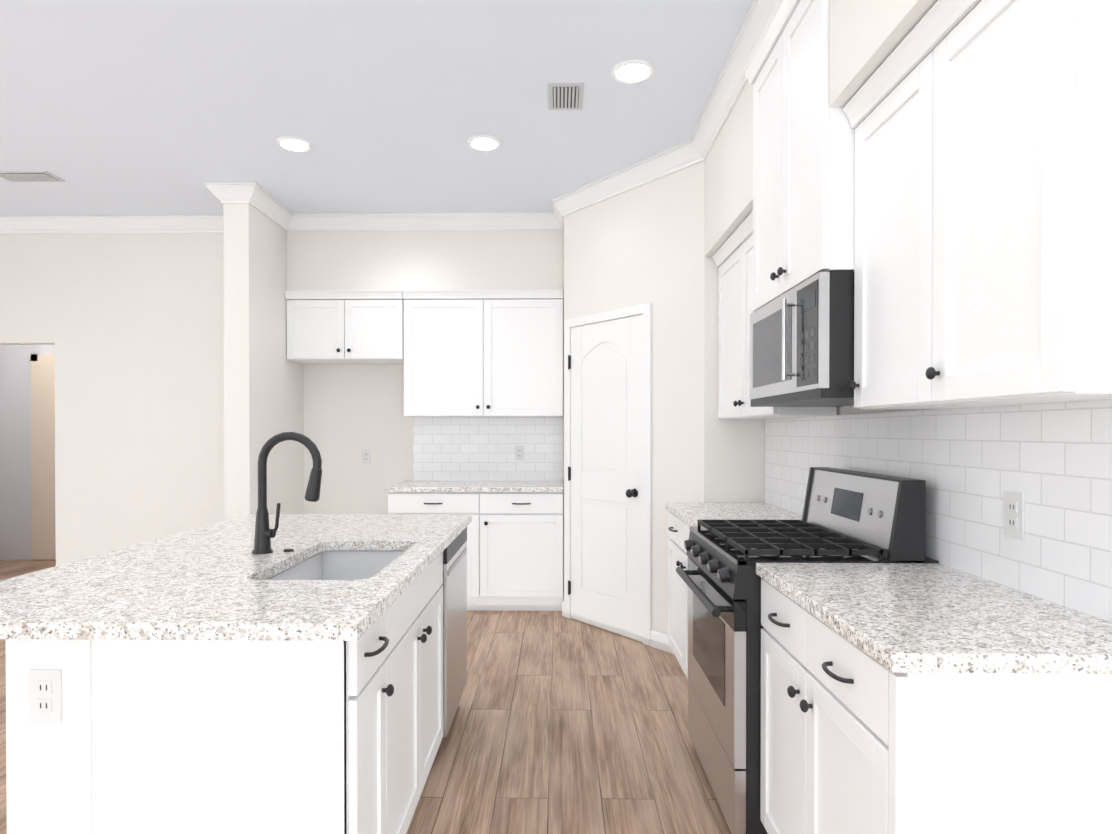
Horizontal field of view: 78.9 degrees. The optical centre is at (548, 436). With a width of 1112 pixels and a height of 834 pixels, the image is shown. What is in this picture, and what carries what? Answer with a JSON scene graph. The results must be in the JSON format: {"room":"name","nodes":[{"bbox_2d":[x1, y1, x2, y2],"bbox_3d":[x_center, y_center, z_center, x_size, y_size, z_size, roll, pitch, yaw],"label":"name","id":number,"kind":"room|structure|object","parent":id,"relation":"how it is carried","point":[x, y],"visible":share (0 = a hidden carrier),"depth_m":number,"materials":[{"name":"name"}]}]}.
{"room":"kitchen","nodes":[
{"label":"kitchen","id":0,"kind":"room"},
{"bbox_2d":[0,345,54,559],"bbox_3d":[-4.738,-0.211,6.947,2.385,2.950,0.100,0,0,1],"label":"wall","id":1,"kind":"structure","parent":0,"point":[15,464],"depth_m":6.89,"materials":[{"name":"grey paint"}]},
{"bbox_2d":[31,354,55,559],"bbox_3d":[-4.822,0.210,6.861,0.900,2.090,0.078,0,0,1],"label":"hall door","id":2,"kind":"structure","parent":1,"relation":"in","point":[43,453],"depth_m":6.87,"materials":[{"name":"beige wood"}]},
{"bbox_2d":[0,233,224,565],"bbox_3d":[-4.059,-0.199,5.447,3.790,2.950,0.420,0,0,1],"label":"wall","id":3,"kind":"structure","parent":0,"point":[129,327],"depth_m":5.22,"materials":[{"name":"paint"}]},
{"bbox_2d":[223,203,303,519],"bbox_3d":[-2.085,-0.196,5.022,0.170,2.950,0.970,0,0,1],"label":"wall column","id":4,"kind":"structure","parent":0,"point":[263,389],"depth_m":4.66,"materials":[{"name":"paint"}]},
{"bbox_2d":[304,364,412,513],"bbox_3d":[-0.452,-0.200,5.542,3.420,2.950,0.120,0,0,1],"label":"wall","id":5,"kind":"structure","parent":0,"point":[352,412],"depth_m":5.50,"materials":[{"name":"paint"}]},
{"bbox_2d":[284,290,403,363],"bbox_3d":[-1.547,-0.845,5.294,0.891,0.515,0.394,0,0,1],"label":"upper cabinet","id":6,"kind":"object","parent":5,"relation":"attached to","point":[342,327],"visible":0.98,"depth_m":5.14,"materials":[{"name":"white wood"}]},
{"bbox_2d":[362,450,370,463],"bbox_3d":[-1.483,0.166,5.495,0.072,0.116,0.008,0,0,1],"label":"outlet","id":7,"kind":"object","parent":5,"relation":"attached to","point":[366,456],"visible":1,"depth_m":5.49,"materials":[{"name":"white plastic"}]},
{"bbox_2d":[402,290,562,416],"bbox_3d":[-0.491,-0.628,5.276,1.214,0.950,0.388,0,0,1],"label":"upper cabinet","id":8,"kind":"object","parent":5,"relation":"attached to","point":[483,353],"visible":1,"depth_m":5.12,"materials":[{"name":"white wood"}]},
{"bbox_2d":[413,417,562,480],"bbox_3d":[-0.488,0.103,5.480,1.214,0.515,0.008,0,0,1],"label":"wall tile","id":9,"kind":"structure","parent":5,"relation":"attached to","point":[463,448],"depth_m":5.48,"materials":[{"name":"white tile"}]},
{"bbox_2d":[515,446,523,459],"bbox_3d":[-0.233,0.136,5.468,0.072,0.116,0.008,0,0,1],"label":"outlet","id":10,"kind":"object","parent":9,"relation":"attached to","point":[519,452],"visible":1,"depth_m":5.47,"materials":[{"name":"white plastic"}]},
{"bbox_2d":[0,560,730,833],"bbox_3d":[-2.389,1.333,1.973,7.435,0.060,12.100,0,0,1],"label":"floor","id":11,"kind":"structure","parent":0,"point":[560,724],"depth_m":2.87,"materials":[{"name":"brown wood"}]},
{"bbox_2d":[6,522,470,833],"bbox_3d":[-0.791,0.860,2.370,0.823,0.880,1.774,0,0,1],"label":"kitchen island","id":12,"kind":"object","parent":11,"relation":"on","point":[219,678],"depth_m":1.49,"materials":[{"name":"wood"}]},
{"bbox_2d":[28,669,61,722],"bbox_3d":[-1.113,0.574,1.493,0.072,0.116,0.008,0,0,1],"label":"outlet","id":13,"kind":"object","parent":12,"relation":"attached to","point":[44,695],"visible":1,"depth_m":1.49,"materials":[{"name":"white plastic"}]},
{"bbox_2d":[0,514,375,641],"bbox_3d":[-1.147,0.403,2.353,0.641,0.036,1.861,0,0,1],"label":"island countertop","id":14,"kind":"structure","parent":12,"relation":"on","point":[112,596],"depth_m":1.85,"materials":[{"name":"white stone"}]},
{"bbox_2d":[264,546,407,577],"bbox_3d":[-0.656,0.521,2.159,0.380,0.221,0.685,0,0,1],"label":"sink","id":15,"kind":"object","parent":14,"relation":"in","point":[329,561],"depth_m":2.50,"materials":[{"name":"white ceramic"}]},
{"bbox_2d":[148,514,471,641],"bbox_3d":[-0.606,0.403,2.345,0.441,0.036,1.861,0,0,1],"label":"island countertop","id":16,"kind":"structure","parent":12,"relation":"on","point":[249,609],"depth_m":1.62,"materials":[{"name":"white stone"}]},
{"bbox_2d":[252,432,321,553],"bbox_3d":[-0.864,0.185,2.237,0.231,0.400,0.066,0,0,1],"label":"faucet","id":17,"kind":"object","parent":16,"relation":"on","point":[264,533],"visible":1,"depth_m":2.22,"materials":[{"name":"black metal"}]},
{"bbox_2d":[388,493,488,610],"bbox_3d":[-0.796,0.839,5.184,0.722,0.880,0.617,0,0,1],"label":"base cabinet","id":18,"kind":"object","parent":11,"relation":"on","point":[476,504],"depth_m":4.87,"materials":[{"name":"wood"}]},
{"bbox_2d":[489,493,563,610],"bbox_3d":[-0.217,0.839,5.175,0.664,0.880,0.617,0,0,1],"label":"base cabinet","id":19,"kind":"object","parent":11,"relation":"on","point":[515,545],"depth_m":4.87,"materials":[{"name":"wood"}]},
{"bbox_2d":[385,481,563,492],"bbox_3d":[-0.529,0.381,5.165,1.288,0.036,0.639,0,0,1],"label":"countertop","id":20,"kind":"structure","parent":19,"relation":"on","point":[404,486],"depth_m":4.89,"materials":[{"name":"white stone"}]},
{"bbox_2d":[665,502,801,678],"bbox_3d":[0.928,0.835,3.332,0.587,0.915,0.988,0,0,1],"label":"base cabinet","id":21,"kind":"object","parent":11,"relation":"on","point":[683,517],"visible":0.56,"depth_m":3.48,"materials":[{"name":"wood"}]},
{"bbox_2d":[676,467,938,833],"bbox_3d":[0.861,0.715,2.455,0.682,1.168,0.758,0,0,1],"label":"range","id":22,"kind":"object","parent":11,"relation":"on","point":[850,516],"visible":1,"depth_m":2.21,"materials":[{"name":"silver metal"}]},
{"bbox_2d":[756,563,1111,833],"bbox_3d":[0.902,0.848,1.647,0.587,0.915,0.850,0,0,1],"label":"base cabinet","id":23,"kind":"object","parent":11,"relation":"on","point":[918,698],"visible":1,"depth_m":1.30,"materials":[{"name":"wood"}]},
{"bbox_2d":[0,0,752,216],"bbox_3d":[-2.389,-1.697,1.949,7.435,0.100,12.100,0,0,1],"label":"ceiling","id":24,"kind":"structure","parent":0,"point":[139,107],"depth_m":3.31,"materials":[{"name":"paint"}]},
{"bbox_2d":[0,171,64,181],"bbox_3d":[-3.330,-1.659,4.324,0.360,0.011,0.170,0,0,1],"label":"ceiling vent","id":25,"kind":"object","parent":24,"relation":"in","point":[27,176],"visible":0.98,"depth_m":4.30,"materials":[{"name":"white metal"}]},
{"bbox_2d":[276,136,312,151],"bbox_3d":[-1.441,-1.655,3.836,0.196,0.012,0.196,0,0,1],"label":"recessed light","id":26,"kind":"object","parent":24,"relation":"in","point":[294,144],"visible":0.96,"depth_m":3.82,"materials":[{"name":"white plastic"}]},
{"bbox_2d":[467,135,500,150],"bbox_3d":[-0.363,-1.655,3.819,0.196,0.012,0.196,0,0,1],"label":"recessed light","id":27,"kind":"object","parent":24,"relation":"in","point":[483,142],"visible":1,"depth_m":3.80,"materials":[{"name":"white plastic"}]},
{"bbox_2d":[548,83,583,109],"bbox_3d":[0.085,-1.651,3.292,0.170,0.011,0.250,0,0,1],"label":"ceiling vent","id":28,"kind":"object","parent":24,"relation":"in","point":[565,96],"visible":1,"depth_m":3.27,"materials":[{"name":"white metal"}]},
{"bbox_2d":[611,59,654,83],"bbox_3d":[0.384,-1.649,3.063,0.196,0.012,0.196,0,0,1],"label":"recessed light","id":29,"kind":"object","parent":24,"relation":"in","point":[633,71],"visible":0.98,"depth_m":3.04,"materials":[{"name":"white plastic"}]},
{"bbox_2d":[287,230,563,299],"bbox_3d":[-0.938,-1.390,5.310,2.113,0.564,0.339,0,0,1],"label":"soffit","id":30,"kind":"structure","parent":0,"point":[441,260],"depth_m":5.14,"materials":[{"name":"paint"}]},
{"bbox_2d":[563,161,764,642],"bbox_3d":[0.677,-0.192,4.644,1.134,2.949,1.639,0,0,1],"label":"wall","id":31,"kind":"structure","parent":0,"point":[643,244],"depth_m":4.01,"materials":[{"name":"paint"}]},
{"bbox_2d":[0,0,777,233],"bbox_3d":[-2.596,-1.583,0.604,6.859,0.105,9.199,0,0,1],"label":"crown molding","id":32,"kind":"structure","parent":31,"relation":"attached to","point":[730,83],"depth_m":4.94,"materials":[{"name":"white wood"}]},
{"bbox_2d":[564,303,651,645],"bbox_3d":[0.374,0.233,4.460,0.529,2.102,0.652,0,0,1],"label":"pantry door","id":33,"kind":"structure","parent":31,"relation":"in","point":[608,489],"depth_m":4.42,"materials":[{"name":"white wood"}]},
{"bbox_2d":[650,630,674,654],"bbox_3d":[0.754,1.237,3.986,0.262,0.100,0.320,0,0,1],"label":"baseboard","id":34,"kind":"structure","parent":31,"relation":"attached to","point":[658,640],"depth_m":4.08,"materials":[{"name":"white wood"}]},
{"bbox_2d":[705,0,937,255],"bbox_3d":[0.997,-1.308,-0.119,0.349,0.644,7.858,0,0,1],"label":"soffit","id":35,"kind":"structure","parent":0,"point":[866,37],"depth_m":2.03,"materials":[{"name":"paint"}]},
{"bbox_2d":[837,405,929,414],"bbox_3d":[1.266,-0.171,1.905,0.125,2.950,12.100,0,0,1],"label":"wall","id":36,"kind":"structure","parent":0,"point":[843,410],"depth_m":2.64,"materials":[{"name":"paint"}]},
{"bbox_2d":[712,211,836,418],"bbox_3d":[1.064,-0.550,3.319,0.302,0.915,0.988,0,0,1],"label":"upper cabinet","id":37,"kind":"object","parent":36,"relation":"attached to","point":[732,257],"visible":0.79,"depth_m":3.41,"materials":[{"name":"white wood"}]},
{"bbox_2d":[742,0,855,311],"bbox_3d":[1.009,-1.024,2.439,0.399,1.023,0.830,0,0,1],"label":"upper cabinet","id":38,"kind":"object","parent":36,"relation":"attached to","point":[803,181],"visible":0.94,"depth_m":2.31,"materials":[{"name":"white wood"}]},
{"bbox_2d":[750,272,853,406],"bbox_3d":[0.998,-0.314,2.445,0.408,0.386,0.756,0,0,1],"label":"microwave","id":39,"kind":"object","parent":38,"relation":"attached to","point":[802,344],"visible":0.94,"depth_m":2.19,"materials":[{"name":"silver metal"}]},
{"bbox_2d":[765,399,1111,622],"bbox_3d":[1.205,0.150,2.320,0.008,0.471,2.992,0,0,1],"label":"wall tile","id":40,"kind":"structure","parent":36,"relation":"attached to","point":[1051,461],"depth_m":1.80,"materials":[{"name":"white tile"}]},
{"bbox_2d":[1003,491,1024,539],"bbox_3d":[1.187,0.200,1.725,0.008,0.116,0.072,0,0,1],"label":"outlet","id":41,"kind":"object","parent":40,"relation":"attached to","point":[1013,514],"visible":1,"depth_m":1.72,"materials":[{"name":"white plastic"}]},
{"bbox_2d":[842,0,1111,408],"bbox_3d":[1.038,-0.537,1.610,0.302,0.915,0.898,0,0,1],"label":"upper cabinet","id":42,"kind":"object","parent":36,"relation":"attached to","point":[983,213],"visible":1,"depth_m":1.44,"materials":[{"name":"white wood"}]}
]}

